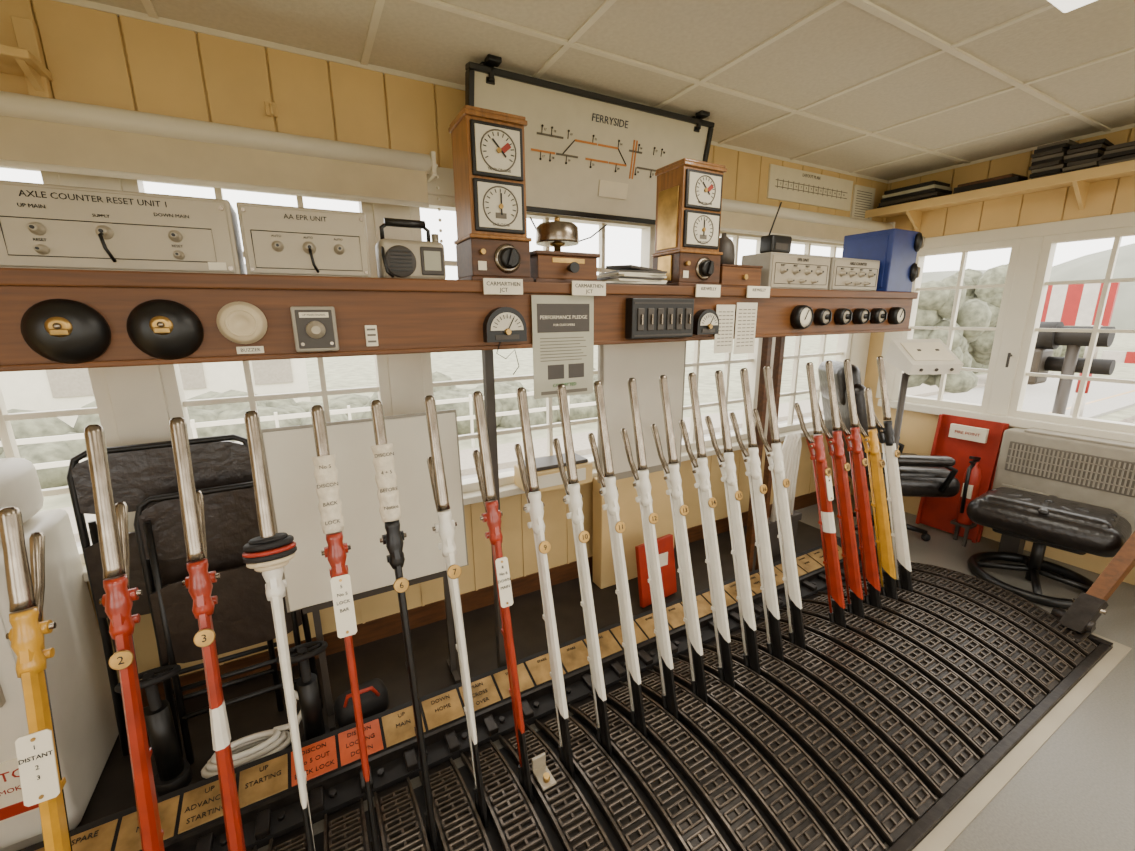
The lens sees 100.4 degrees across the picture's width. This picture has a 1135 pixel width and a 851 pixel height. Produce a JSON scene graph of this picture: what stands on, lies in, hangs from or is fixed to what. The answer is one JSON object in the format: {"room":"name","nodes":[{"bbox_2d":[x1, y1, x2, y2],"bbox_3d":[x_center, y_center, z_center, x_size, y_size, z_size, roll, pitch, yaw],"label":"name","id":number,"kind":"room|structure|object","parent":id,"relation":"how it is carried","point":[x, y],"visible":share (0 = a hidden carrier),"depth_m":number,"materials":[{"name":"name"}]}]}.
{"room":"railway signal box","nodes":[
{"label":"railway signal box","id":0,"kind":"room"},
{"bbox_2d":[0,0,887,344],"bbox_3d":[-0.041,-0.326,2.765,6.000,2.680,0.114,-8,15,-28],"label":"wall","id":1,"kind":"structure","parent":0,"point":[94,57],"depth_m":1.80,"materials":[{"name":"beige wood"}]},
{"bbox_2d":[0,15,52,98],"bbox_3d":[-1.961,-1.104,1.335,0.680,0.280,0.165,-8,15,-28],"label":"wall shelf","id":2,"kind":"object","parent":1,"relation":"attached to","point":[27,60],"visible":0.7,"depth_m":1.50,"materials":[{"name":"beige wood"}]},
{"bbox_2d":[0,167,135,564],"bbox_3d":[-2.162,-0.154,1.584,0.940,1.480,0.087,-8,15,-28],"label":"window","id":3,"kind":"structure","parent":1,"relation":"in","point":[104,409],"depth_m":1.76,"materials":[{"name":"white paint"}]},
{"bbox_2d":[0,91,442,242],"bbox_3d":[-1.567,-0.715,1.673,2.237,0.728,0.150,-8,15,-28],"label":"roller blind","id":4,"kind":"object","parent":1,"relation":"attached to","point":[37,133],"visible":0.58,"depth_m":1.69,"materials":[{"name":"beige fabric"}]},
{"bbox_2d":[121,178,391,438],"bbox_3d":[-1.243,-0.278,2.077,0.840,1.480,0.087,-8,15,-28],"label":"window","id":5,"kind":"structure","parent":1,"relation":"in","point":[177,405],"depth_m":2.04,"materials":[{"name":"white paint"}]},
{"bbox_2d":[82,427,823,581],"bbox_3d":[0.010,0.315,2.831,6.000,0.040,0.100,-8,15,-28],"label":"trim","id":6,"kind":"structure","parent":1,"relation":"attached to","point":[471,497],"depth_m":2.69,"materials":[{"name":"white paint"}]},
{"bbox_2d":[514,453,592,492],"bbox_3d":[-0.078,0.262,2.661,0.400,0.138,0.205,-8,15,-28],"label":"box","id":7,"kind":"object","parent":6,"relation":"on","point":[549,477],"visible":0.49,"depth_m":2.59,"materials":[{"name":"white paint"}]},
{"bbox_2d":[58,167,870,445],"bbox_3d":[-0.015,-0.490,2.675,6.000,1.600,0.030,-8,15,-28],"label":"trim","id":8,"kind":"structure","parent":1,"relation":"attached to","point":[136,393],"depth_m":1.87,"materials":[{"name":"white paint"}]},
{"bbox_2d":[87,433,849,708],"bbox_3d":[-0.005,0.658,2.945,6.000,0.680,0.025,-8,15,-28],"label":"wainscoting","id":9,"kind":"structure","parent":1,"relation":"attached to","point":[377,616],"depth_m":2.72,"materials":[{"name":"brown wood"}]},
{"bbox_2d":[410,194,654,492],"bbox_3d":[-0.109,-0.430,2.685,1.430,1.480,0.087,-8,15,-28],"label":"window","id":10,"kind":"structure","parent":1,"relation":"in","point":[446,203],"depth_m":2.64,"materials":[{"name":"white paint"}]},
{"bbox_2d":[681,231,762,451],"bbox_3d":[1.015,-0.582,3.288,0.900,1.480,0.087,-8,15,-28],"label":"window","id":11,"kind":"structure","parent":1,"relation":"in","point":[753,361],"depth_m":3.40,"materials":[{"name":"white paint"}]},
{"bbox_2d":[720,198,895,243],"bbox_3d":[1.680,-1.153,3.414,2.057,0.728,0.150,-8,15,-28],"label":"roller blind","id":12,"kind":"object","parent":1,"relation":"attached to","point":[736,216],"visible":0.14,"depth_m":3.21,"materials":[{"name":"beige fabric"}]},
{"bbox_2d":[767,164,852,210],"bbox_3d":[1.760,-1.698,3.398,0.930,0.210,0.018,-8,15,-28],"label":"board","id":13,"kind":"object","parent":1,"relation":"attached to","point":[787,184],"visible":1,"depth_m":3.37,"materials":[{"name":"grey paper"}]},
{"bbox_2d":[778,239,851,432],"bbox_3d":[1.956,-0.708,3.792,0.950,1.480,0.087,-8,15,-28],"label":"window","id":14,"kind":"structure","parent":1,"relation":"in","point":[844,340],"depth_m":3.83,"materials":[{"name":"white paint"}]},
{"bbox_2d":[850,184,875,220],"bbox_3d":[2.312,-1.723,3.705,0.270,0.270,0.017,-8,15,-28],"label":"notice","id":15,"kind":"object","parent":1,"relation":"attached to","point":[863,197],"visible":0.8,"depth_m":3.68,"materials":[{"name":"paper"}]},
{"bbox_2d":[53,0,1134,182],"bbox_3d":[0.958,-1.263,0.666,6.200,0.120,4.300,-8,15,-28],"label":"ceiling","id":16,"kind":"structure","parent":0,"point":[885,91],"depth_m":1.94,"materials":[{"name":"tile"}]},
{"bbox_2d":[465,54,714,224],"bbox_3d":[0.144,-1.338,2.387,1.363,0.550,0.315,-8,15,-28],"label":"board","id":17,"kind":"object","parent":16,"relation":"hanging from","point":[588,154],"visible":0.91,"depth_m":2.31,"materials":[{"name":"paper"}]},
{"bbox_2d":[76,494,1134,850],"bbox_3d":[0.984,1.432,1.294,6.200,0.104,4.300,-8,15,-28],"label":"floor","id":18,"kind":"structure","parent":0,"point":[1076,792],"depth_m":2.06,"materials":[{"name":"grey plastic"}]},
{"bbox_2d":[0,506,72,850],"bbox_3d":[-1.163,0.813,1.074,0.076,1.252,0.434,-8,15,-28],"label":"lever","id":19,"kind":"object","parent":18,"relation":"on","point":[42,782],"visible":1,"depth_m":1.03,"materials":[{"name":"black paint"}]},
{"bbox_2d":[0,509,118,850],"bbox_3d":[-1.991,0.856,1.498,0.620,0.970,0.530,-8,15,-28],"label":"container","id":20,"kind":"object","parent":18,"relation":"on","point":[83,712],"visible":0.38,"depth_m":1.59,"materials":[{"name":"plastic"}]},
{"bbox_2d":[0,458,43,539],"bbox_3d":[-1.922,0.252,1.452,0.340,0.215,0.360,-8,15,-28],"label":"microwave oven","id":21,"kind":"object","parent":20,"relation":"on","point":[20,487],"visible":0.9,"depth_m":1.55,"materials":[{"name":"plastic"}]},
{"bbox_2d":[84,424,164,850],"bbox_3d":[-1.034,0.707,1.139,0.076,1.398,0.428,-8,15,-28],"label":"lever","id":22,"kind":"object","parent":18,"relation":"on","point":[111,518],"visible":1,"depth_m":1.11,"materials":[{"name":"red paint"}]},
{"bbox_2d":[114,664,191,796],"bbox_3d":[-1.426,1.067,1.661,0.171,0.494,0.164,-8,15,-28],"label":"handwheel","id":23,"kind":"object","parent":18,"relation":"on","point":[174,773],"visible":0.79,"depth_m":1.65,"materials":[{"name":"black paint"}]},
{"bbox_2d":[66,434,296,755],"bbox_3d":[-1.480,0.653,1.858,0.590,1.191,0.189,-8,15,-28],"label":"folding chair","id":24,"kind":"object","parent":18,"relation":"on","point":[138,472],"visible":0.5,"depth_m":1.79,"materials":[{"name":"black paint"}]},
{"bbox_2d":[169,417,245,850],"bbox_3d":[-0.898,0.688,1.212,0.076,1.398,0.428,-8,15,-28],"label":"lever","id":25,"kind":"object","parent":18,"relation":"on","point":[199,581],"visible":1,"depth_m":1.18,"materials":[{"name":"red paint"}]},
{"bbox_2d":[134,481,322,764],"bbox_3d":[-1.298,0.742,1.841,0.506,1.021,0.189,-8,15,-28],"label":"folding chair","id":26,"kind":"object","parent":18,"relation":"on","point":[242,617],"visible":0.52,"depth_m":1.79,"materials":[{"name":"black paint"}]},
{"bbox_2d":[201,690,301,778],"bbox_3d":[-1.181,1.165,1.801,0.374,0.220,0.136,-8,15,-28],"label":"cable","id":27,"kind":"object","parent":18,"relation":"on","point":[261,744],"visible":0.77,"depth_m":1.80,"materials":[{"name":"plastic"}]},
{"bbox_2d":[242,411,314,850],"bbox_3d":[-0.761,0.670,1.285,0.124,1.398,0.428,-8,15,-28],"label":"lever","id":28,"kind":"object","parent":18,"relation":"on","point":[268,553],"visible":1,"depth_m":1.25,"materials":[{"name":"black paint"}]},
{"bbox_2d":[276,640,329,742],"bbox_3d":[-0.987,1.040,1.810,0.171,0.471,0.164,-8,15,-28],"label":"handwheel","id":29,"kind":"object","parent":18,"relation":"on","point":[307,684],"visible":0.74,"depth_m":1.79,"materials":[{"name":"black paint"}]},
{"bbox_2d":[311,405,381,850],"bbox_3d":[-0.625,0.652,1.358,0.076,1.398,0.428,-8,15,-28],"label":"lever","id":30,"kind":"object","parent":18,"relation":"on","point":[325,472],"visible":1,"depth_m":1.32,"materials":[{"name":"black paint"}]},
{"bbox_2d":[335,678,388,726],"bbox_3d":[-0.860,1.141,1.976,0.204,0.176,0.141,-8,15,-28],"label":"tool bag","id":31,"kind":"object","parent":18,"relation":"on","point":[374,699],"visible":0.86,"depth_m":1.94,"materials":[{"name":"black fabric"}]},
{"bbox_2d":[261,409,468,731],"bbox_3d":[-0.771,0.590,1.970,0.700,1.270,0.160,-8,15,-28],"label":"panel","id":32,"kind":"object","parent":18,"relation":"on","point":[289,450],"visible":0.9,"depth_m":1.85,"materials":[{"name":"white paint"}]},
{"bbox_2d":[370,400,437,850],"bbox_3d":[-0.488,0.633,1.431,0.076,1.398,0.428,-8,15,-28],"label":"lever","id":33,"kind":"object","parent":18,"relation":"on","point":[383,460],"visible":1,"depth_m":1.40,"materials":[{"name":"black paint"}]},
{"bbox_2d":[424,395,488,827],"bbox_3d":[-0.351,0.615,1.505,0.076,1.398,0.428,-8,15,-28],"label":"lever","id":34,"kind":"object","parent":18,"relation":"on","point":[445,527],"visible":0.98,"depth_m":1.47,"materials":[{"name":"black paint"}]},
{"bbox_2d":[0,268,917,667],"bbox_3d":[-0.106,0.300,2.090,5.065,1.768,0.407,-8,15,-28],"label":"shelf","id":35,"kind":"object","parent":18,"relation":"on","point":[410,316],"depth_m":1.52,"materials":[{"name":"brown wood"}]},
{"bbox_2d":[20,299,110,363],"bbox_3d":[-1.210,-0.224,1.135,0.156,0.156,0.064,-8,15,-28],"label":"bell","id":36,"kind":"object","parent":35,"relation":"on","point":[66,331],"visible":1,"depth_m":1.13,"materials":[{"name":"black paint"}]},
{"bbox_2d":[0,180,245,273],"bbox_3d":[-1.466,-0.462,1.094,1.170,0.199,0.236,-8,15,-28],"label":"axle counter reset unit","id":37,"kind":"object","parent":35,"relation":"on","point":[43,226],"visible":1,"depth_m":1.19,"materials":[{"name":"metal"}]},
{"bbox_2d":[126,299,203,359],"bbox_3d":[-1.044,-0.247,1.224,0.156,0.156,0.064,-8,15,-28],"label":"bell","id":38,"kind":"object","parent":35,"relation":"on","point":[160,328],"visible":1,"depth_m":1.22,"materials":[{"name":"black paint"}]},
{"bbox_2d":[216,301,266,343],"bbox_3d":[-0.899,-0.283,1.306,0.116,0.116,0.049,-8,15,-28],"label":"white buzzer","id":39,"kind":"object","parent":35,"relation":"attached to","point":[238,322],"visible":1,"depth_m":1.29,"materials":[{"name":"beige plastic"}]},
{"bbox_2d":[236,202,370,277],"bbox_3d":[-0.796,-0.551,1.453,0.330,0.196,0.236,-8,15,-28],"label":"control unit","id":40,"kind":"object","parent":35,"relation":"on","point":[276,239],"visible":0.99,"depth_m":1.38,"materials":[{"name":"metal"}]},
{"bbox_2d":[290,306,338,351],"bbox_3d":[-0.741,-0.283,1.390,0.115,0.130,0.059,-8,15,-28],"label":"switch box","id":41,"kind":"object","parent":35,"relation":"attached to","point":[314,327],"visible":1,"depth_m":1.38,"materials":[{"name":"grey metal"}]},
{"bbox_2d":[375,218,445,279],"bbox_3d":[-0.525,-0.588,1.590,0.212,0.200,0.150,-8,15,-28],"label":"radio","id":42,"kind":"object","parent":35,"relation":"on","point":[395,258],"visible":0.98,"depth_m":1.56,"materials":[{"name":"plastic"}]},
{"bbox_2d":[448,105,532,281],"bbox_3d":[-0.268,-0.794,1.697,0.236,0.549,0.236,-8,15,-28],"label":"instrument","id":43,"kind":"object","parent":35,"relation":"on","point":[488,146],"visible":0.98,"depth_m":1.63,"materials":[{"name":"brown wood"}]},
{"bbox_2d":[483,278,522,294],"bbox_3d":[-0.224,-0.482,1.643,0.145,0.053,0.015,-8,15,-28],"label":"label","id":44,"kind":"object","parent":35,"relation":"attached to","point":[499,286],"visible":1,"depth_m":1.64,"materials":[{"name":"white"}]},
{"bbox_2d":[531,295,593,398],"bbox_3d":[-0.012,-0.301,1.817,0.265,0.382,0.004,-8,15,-28],"label":"poster","id":45,"kind":"object","parent":35,"relation":"attached to","point":[562,325],"visible":0.95,"depth_m":1.81,"materials":[{"name":"grey paper"}]},
{"bbox_2d":[530,216,600,282],"bbox_3d":[-0.030,-0.688,1.865,0.290,0.261,0.240,-8,15,-28],"label":"bell","id":46,"kind":"object","parent":35,"relation":"on","point":[557,266],"visible":0.88,"depth_m":1.80,"materials":[{"name":"brown wood"}]},
{"bbox_2d":[597,265,666,285],"bbox_3d":[0.255,-0.649,2.059,0.318,0.089,0.234,-8,15,-28],"label":"papers","id":47,"kind":"object","parent":35,"relation":"on","point":[624,274],"visible":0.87,"depth_m":1.98,"materials":[{"name":"white paper"}]},
{"bbox_2d":[625,298,693,338],"bbox_3d":[0.396,-0.452,1.992,0.330,0.163,0.066,-8,15,-28],"label":"box","id":48,"kind":"object","parent":35,"relation":"attached to","point":[645,318],"visible":1,"depth_m":1.96,"materials":[{"name":"black paint"}]},
{"bbox_2d":[652,158,726,285],"bbox_3d":[0.561,-0.891,2.145,0.261,0.519,0.236,-8,15,-28],"label":"instrument","id":49,"kind":"object","parent":35,"relation":"on","point":[689,191],"visible":0.97,"depth_m":2.08,"materials":[{"name":"brown wood"}]},
{"bbox_2d":[714,305,734,352],"bbox_3d":[0.733,-0.450,2.206,0.120,0.220,0.003,-8,15,-28],"label":"printed notice","id":50,"kind":"object","parent":35,"relation":"attached to","point":[723,341],"visible":0.95,"depth_m":2.21,"materials":[{"name":"paper"}]},
{"bbox_2d":[718,233,762,287],"bbox_3d":[0.796,-0.800,2.314,0.285,0.259,0.190,-8,15,-28],"label":"bell","id":51,"kind":"object","parent":35,"relation":"on","point":[731,274],"visible":0.64,"depth_m":2.25,"materials":[{"name":"brown wood"}]},
{"bbox_2d":[733,303,757,353],"bbox_3d":[0.856,-0.466,2.272,0.140,0.240,0.003,-8,15,-28],"label":"printed notice","id":52,"kind":"object","parent":35,"relation":"attached to","point":[746,313],"visible":1,"depth_m":2.27,"materials":[{"name":"paper"}]},
{"bbox_2d":[741,252,830,289],"bbox_3d":[1.178,-0.811,2.522,0.480,0.179,0.220,-8,15,-28],"label":"switch box","id":53,"kind":"object","parent":35,"relation":"on","point":[779,270],"visible":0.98,"depth_m":2.42,"materials":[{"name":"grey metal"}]},
{"bbox_2d":[760,202,791,252],"bbox_3d":[1.060,-0.997,2.386,0.150,0.246,0.085,-8,15,-28],"label":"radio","id":54,"kind":"object","parent":53,"relation":"on","point":[769,243],"visible":0.85,"depth_m":2.37,"materials":[{"name":"black paint"}]},
{"bbox_2d":[827,257,879,290],"bbox_3d":[1.602,-0.868,2.750,0.450,0.179,0.220,-8,15,-28],"label":"switch box","id":55,"kind":"object","parent":35,"relation":"on","point":[852,274],"depth_m":2.66,"materials":[{"name":"beige metal"}]},
{"bbox_2d":[842,228,924,291],"bbox_3d":[1.965,-1.009,2.951,0.340,0.356,0.332,-8,15,-28],"label":"alarm box","id":56,"kind":"object","parent":35,"relation":"on","point":[896,250],"visible":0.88,"depth_m":2.83,"materials":[{"name":"paint"}]},
{"bbox_2d":[472,391,533,803],"bbox_3d":[-0.215,0.597,1.578,0.076,1.398,0.428,-8,15,-28],"label":"lever","id":57,"kind":"object","parent":18,"relation":"on","point":[482,459],"visible":0.98,"depth_m":1.55,"materials":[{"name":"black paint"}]},
{"bbox_2d":[514,387,574,780],"bbox_3d":[-0.079,0.578,1.651,0.076,1.398,0.428,-8,15,-28],"label":"lever","id":58,"kind":"object","parent":18,"relation":"on","point":[535,506],"visible":0.98,"depth_m":1.62,"materials":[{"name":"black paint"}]},
{"bbox_2d":[553,384,612,759],"bbox_3d":[0.058,0.560,1.724,0.076,1.398,0.428,-8,15,-28],"label":"lever","id":59,"kind":"object","parent":18,"relation":"on","point":[573,498],"visible":0.98,"depth_m":1.69,"materials":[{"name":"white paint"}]},
{"bbox_2d":[588,381,646,738],"bbox_3d":[0.195,0.541,1.798,0.076,1.398,0.428,-8,15,-28],"label":"lever","id":60,"kind":"object","parent":18,"relation":"on","point":[609,489],"visible":0.98,"depth_m":1.77,"materials":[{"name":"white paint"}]},
{"bbox_2d":[593,341,686,588],"bbox_3d":[0.431,0.168,2.904,0.620,1.645,0.117,-8,15,-28],"label":"wall panel","id":61,"kind":"object","parent":18,"relation":"on","point":[644,362],"visible":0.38,"depth_m":2.83,"materials":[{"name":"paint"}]},
{"bbox_2d":[621,378,678,720],"bbox_3d":[0.331,0.523,1.871,0.076,1.398,0.428,-8,15,-28],"label":"lever","id":62,"kind":"object","parent":18,"relation":"on","point":[641,482],"visible":0.97,"depth_m":1.84,"materials":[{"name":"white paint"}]},
{"bbox_2d":[635,534,676,607],"bbox_3d":[0.523,0.847,2.775,0.280,0.359,0.082,-9,16,-34],"label":"box","id":63,"kind":"object","parent":18,"relation":"on","point":[665,544],"visible":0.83,"depth_m":2.76,"materials":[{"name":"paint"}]},
{"bbox_2d":[651,375,707,703],"bbox_3d":[0.468,0.505,1.944,0.076,1.398,0.428,-8,15,-28],"label":"lever","id":64,"kind":"object","parent":18,"relation":"on","point":[672,476],"visible":0.98,"depth_m":1.91,"materials":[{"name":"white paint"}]},
{"bbox_2d":[250,555,1112,850],"bbox_3d":[0.372,1.192,1.810,4.668,0.210,1.292,-8,15,-28],"label":"frame","id":65,"kind":"object","parent":18,"relation":"on","point":[836,744],"depth_m":1.74,"materials":[{"name":"black metal"}]},
{"bbox_2d":[17,533,875,850],"bbox_3d":[0.100,1.122,2.226,4.660,0.102,0.261,-8,15,-28],"label":"label strip","id":66,"kind":"object","parent":65,"relation":"attached to","point":[191,816],"depth_m":1.80,"materials":[{"name":"beige wood"}]},
{"bbox_2d":[875,339,962,570],"bbox_3d":[2.083,0.207,2.907,0.308,1.447,0.229,-1,13,-3],"label":"control console","id":67,"kind":"object","parent":65,"relation":"on","point":[911,356],"visible":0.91,"depth_m":2.74,"materials":[{"name":"grey plastic"}]},
{"bbox_2d":[1051,531,1134,643],"bbox_3d":[2.896,0.507,2.406,0.888,1.121,0.190,-4,14,-14],"label":"pole","id":68,"kind":"object","parent":65,"relation":"on","point":[1081,617],"visible":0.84,"depth_m":2.38,"materials":[{"name":"brown wood"}]},
{"bbox_2d":[679,372,735,688],"bbox_3d":[0.604,0.486,2.017,0.076,1.398,0.428,-8,15,-28],"label":"lever","id":69,"kind":"object","parent":18,"relation":"on","point":[700,470],"visible":1,"depth_m":1.99,"materials":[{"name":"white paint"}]},
{"bbox_2d":[705,370,760,674],"bbox_3d":[0.741,0.468,2.090,0.076,1.398,0.428,-8,15,-28],"label":"lever","id":70,"kind":"object","parent":18,"relation":"on","point":[727,466],"visible":0.97,"depth_m":2.06,"materials":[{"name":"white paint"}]},
{"bbox_2d":[729,368,783,661],"bbox_3d":[0.877,0.449,2.163,0.076,1.398,0.428,-8,15,-28],"label":"lever","id":71,"kind":"object","parent":18,"relation":"on","point":[752,462],"visible":1,"depth_m":2.14,"materials":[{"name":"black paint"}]},
{"bbox_2d":[753,366,805,649],"bbox_3d":[1.014,0.431,2.237,0.076,1.398,0.428,-8,15,-28],"label":"lever","id":72,"kind":"object","parent":18,"relation":"on","point":[785,534],"visible":0.98,"depth_m":2.21,"materials":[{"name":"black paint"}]},
{"bbox_2d":[768,433,801,555],"bbox_3d":[1.495,0.474,3.244,0.350,0.875,0.095,-8,15,-28],"label":"hose","id":73,"kind":"object","parent":18,"relation":"on","point":[791,447],"visible":0.57,"depth_m":3.21,"materials":[{"name":"plastic"}]},
{"bbox_2d":[794,362,845,627],"bbox_3d":[1.287,0.394,2.383,0.076,1.398,0.428,-8,15,-28],"label":"lever","id":74,"kind":"object","parent":18,"relation":"on","point":[831,563],"visible":0.98,"depth_m":2.36,"materials":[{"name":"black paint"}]},
{"bbox_2d":[818,360,864,618],"bbox_3d":[1.423,0.376,2.456,0.076,1.398,0.428,-8,15,-28],"label":"lever","id":75,"kind":"object","parent":18,"relation":"on","point":[850,554],"visible":0.96,"depth_m":2.43,"materials":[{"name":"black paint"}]},
{"bbox_2d":[837,359,881,608],"bbox_3d":[1.560,0.357,2.530,0.076,1.398,0.428,-8,15,-28],"label":"lever","id":76,"kind":"object","parent":18,"relation":"on","point":[863,512],"visible":0.95,"depth_m":2.50,"materials":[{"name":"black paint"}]},
{"bbox_2d":[857,388,897,600],"bbox_3d":[1.699,0.418,2.617,0.076,1.238,0.418,-8,15,-28],"label":"lever","id":77,"kind":"object","parent":18,"relation":"on","point":[885,551],"visible":0.94,"depth_m":2.58,"materials":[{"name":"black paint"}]},
{"bbox_2d":[864,356,912,591],"bbox_3d":[1.833,0.321,2.676,0.076,1.398,0.428,-8,15,-28],"label":"lever","id":78,"kind":"object","parent":18,"relation":"on","point":[899,532],"visible":0.94,"depth_m":2.65,"materials":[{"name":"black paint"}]},
{"bbox_2d":[818,360,959,540],"bbox_3d":[2.296,0.190,3.475,0.864,1.309,0.732,1,13,6],"label":"leather office chair","id":79,"kind":"object","parent":18,"relation":"on","point":[920,475],"visible":0.42,"depth_m":3.25,"materials":[{"name":"leather"}]},
{"bbox_2d":[915,414,1008,542],"bbox_3d":[2.918,0.382,3.523,0.142,0.879,0.400,-8,15,-28],"label":"board","id":80,"kind":"object","parent":18,"relation":"on","point":[958,438],"visible":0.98,"depth_m":3.51,"materials":[{"name":"paint"}]},
{"bbox_2d":[950,456,981,546],"bbox_3d":[2.854,0.533,3.381,0.137,0.672,0.120,-8,15,-28],"label":"fire extinguisher","id":81,"kind":"object","parent":18,"relation":"on","point":[970,485],"visible":0.98,"depth_m":3.35,"materials":[{"name":"red paint"}]},
{"bbox_2d":[893,554,1131,850],"bbox_3d":[0.284,1.304,1.651,5.140,0.006,1.165,-8,15,-28],"label":"edging strip","id":82,"kind":"object","parent":18,"relation":"on","point":[941,837],"visible":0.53,"depth_m":1.78,"materials":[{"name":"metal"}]},
{"bbox_2d":[967,487,1131,608],"bbox_3d":[2.889,0.704,2.888,0.620,0.562,0.663,-10,16,-36],"label":"stool","id":83,"kind":"object","parent":18,"relation":"on","point":[1075,527],"visible":0.97,"depth_m":2.75,"materials":[{"name":"black leather"}]},
{"bbox_2d":[992,427,1134,554],"bbox_3d":[3.287,0.540,2.866,0.184,0.885,1.100,-8,15,-28],"label":"heater","id":84,"kind":"object","parent":18,"relation":"on","point":[1097,471],"visible":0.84,"depth_m":2.95,"materials":[{"name":"beige metal"}]},
{"bbox_2d":[850,127,1134,584],"bbox_3d":[3.634,-0.278,2.407,0.114,2.680,4.100,-8,15,-28],"label":"wall","id":85,"kind":"structure","parent":0,"point":[1112,196],"depth_m":3.26,"materials":[{"name":"beige wood"}]},
{"bbox_2d":[892,239,1020,412],"bbox_3d":[2.920,-0.737,3.591,0.087,1.190,0.650,-8,15,-28],"label":"window","id":86,"kind":"structure","parent":85,"relation":"in","point":[1014,244],"depth_m":3.50,"materials":[{"name":"white paint"}]},
{"bbox_2d":[865,160,1134,231],"bbox_3d":[3.452,-1.229,2.087,0.290,0.180,4.060,-8,15,-28],"label":"wall shelf","id":87,"kind":"object","parent":85,"relation":"attached to","point":[1080,180],"visible":0.98,"depth_m":2.98,"materials":[{"name":"beige wood"}]},
{"bbox_2d":[877,180,951,207],"bbox_3d":[2.608,-1.714,3.549,0.238,0.128,0.429,-8,15,-28],"label":"binders","id":88,"kind":"object","parent":87,"relation":"on","point":[931,189],"visible":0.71,"depth_m":3.45,"materials":[{"name":"grey plastic"}]},
{"bbox_2d":[953,173,1027,193],"bbox_3d":[2.831,-1.597,3.163,0.236,0.070,0.350,-8,15,-28],"label":"box file","id":89,"kind":"object","parent":87,"relation":"on","point":[1009,178],"visible":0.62,"depth_m":3.08,"materials":[{"name":"black plastic"}]},
{"bbox_2d":[1029,138,1134,178],"bbox_3d":[3.037,-1.571,2.759,0.232,0.196,0.470,-8,15,-28],"label":"books","id":90,"kind":"object","parent":87,"relation":"on","point":[1064,156],"visible":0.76,"depth_m":2.74,"materials":[{"name":"black paper"}]},
{"bbox_2d":[876,211,1134,442],"bbox_3d":[3.588,-0.449,2.284,0.070,1.330,4.000,-8,15,-28],"label":"window frame","id":91,"kind":"structure","parent":85,"relation":"attached to","point":[1031,236],"depth_m":3.22,"materials":[{"name":"white paint"}]},
{"bbox_2d":[1007,226,1134,432],"bbox_3d":[3.445,-0.526,2.665,0.087,1.190,1.300,-8,15,-28],"label":"window","id":92,"kind":"structure","parent":85,"relation":"in","point":[1049,244],"depth_m":3.05,"materials":[{"name":"white paint"}]},
{"label":"outside","id":93,"kind":"structure","parent":0,"visible":0},
{"bbox_2d":[921,243,1134,328],"bbox_3d":[103.004,-13.809,97.441,65.000,48.000,152.000,-8,15,-28],"label":"sky","id":94,"kind":"structure","parent":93,"point":[1093,266],"depth_m":81.76,"materials":[{"name":"white"}]},
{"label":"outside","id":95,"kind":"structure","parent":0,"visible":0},
{"bbox_2d":[40,333,1134,510],"bbox_3d":[11.768,-6.447,40.360,180.000,0.100,180.000,-8,15,-28],"label":"ground","id":96,"kind":"structure","parent":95,"point":[345,372],"depth_m":25.45,"materials":[{"name":"white"}]},
{"bbox_2d":[0,264,310,427],"bbox_3d":[-13.367,-2.676,14.664,9.600,4.700,5.800,-8,15,-28],"label":"house","id":97,"kind":"structure","parent":96,"relation":"on","point":[59,389],"depth_m":13.40,"materials":[{"name":"paint"}]},
{"bbox_2d":[0,386,595,469],"bbox_3d":[-4.712,0.326,8.922,18.050,1.300,0.060,-8,15,-28],"label":"fence","id":98,"kind":"object","parent":96,"relation":"on","point":[276,417],"visible":0.15,"depth_m":8.55,"materials":[{"name":"white paint"}]},
{"bbox_2d":[0,368,597,488],"bbox_3d":[-7.718,0.386,10.345,23.143,2.461,2.870,-8,15,-28],"label":"hedge","id":99,"kind":"object","parent":96,"relation":"on","point":[45,452],"visible":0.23,"depth_m":10.23,"materials":[{"name":"green plant"}]},
{"bbox_2d":[1118,416,1134,422],"bbox_3d":[50.075,-3.979,27.719,105.400,0.120,6.800,-8,15,-28],"label":"bed","id":100,"kind":"object","parent":96,"relation":"on","point":[1130,419],"depth_m":12.42,"materials":[{"name":"white"}]},
{"bbox_2d":[1027,322,1115,414],"bbox_3d":[4.672,0.372,4.667,0.330,2.727,0.600,-8,15,-28],"label":"machinery","id":101,"kind":"object","parent":100,"relation":"on","point":[1043,361],"visible":0.62,"depth_m":4.38,"materials":[{"name":"grey metal"}]},
{"bbox_2d":[1040,282,1134,416],"bbox_3d":[7.407,0.002,5.146,0.930,3.180,7.579,-10,16,-36],"label":"barrier","id":102,"kind":"object","parent":100,"relation":"on","point":[1071,304],"visible":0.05,"depth_m":6.20,"materials":[{"name":"red paint"}]},
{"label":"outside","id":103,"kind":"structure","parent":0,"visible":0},
{"bbox_2d":[907,275,991,392],"bbox_3d":[10.523,-2.598,13.818,2.436,3.372,2.461,-8,15,-28],"label":"tree","id":104,"kind":"object","parent":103,"point":[933,306],"visible":0.39,"depth_m":13.07,"materials":[{"name":"green plant"}]},
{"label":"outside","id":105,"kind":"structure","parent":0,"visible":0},
{"bbox_2d":[940,264,1007,364],"bbox_3d":[16.572,-4.315,18.790,3.607,4.097,3.440,-8,15,-28],"label":"tree","id":106,"kind":"object","parent":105,"point":[980,349],"visible":0.25,"depth_m":17.94,"materials":[{"name":"green plant"}]},
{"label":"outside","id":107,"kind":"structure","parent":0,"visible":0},
{"bbox_2d":[44,372,1134,546],"bbox_3d":[-7.663,2.033,4.146,70.000,0.200,5.300,-8,15,-28],"label":"road","id":108,"kind":"structure","parent":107,"point":[1103,398],"depth_m":14.16,"materials":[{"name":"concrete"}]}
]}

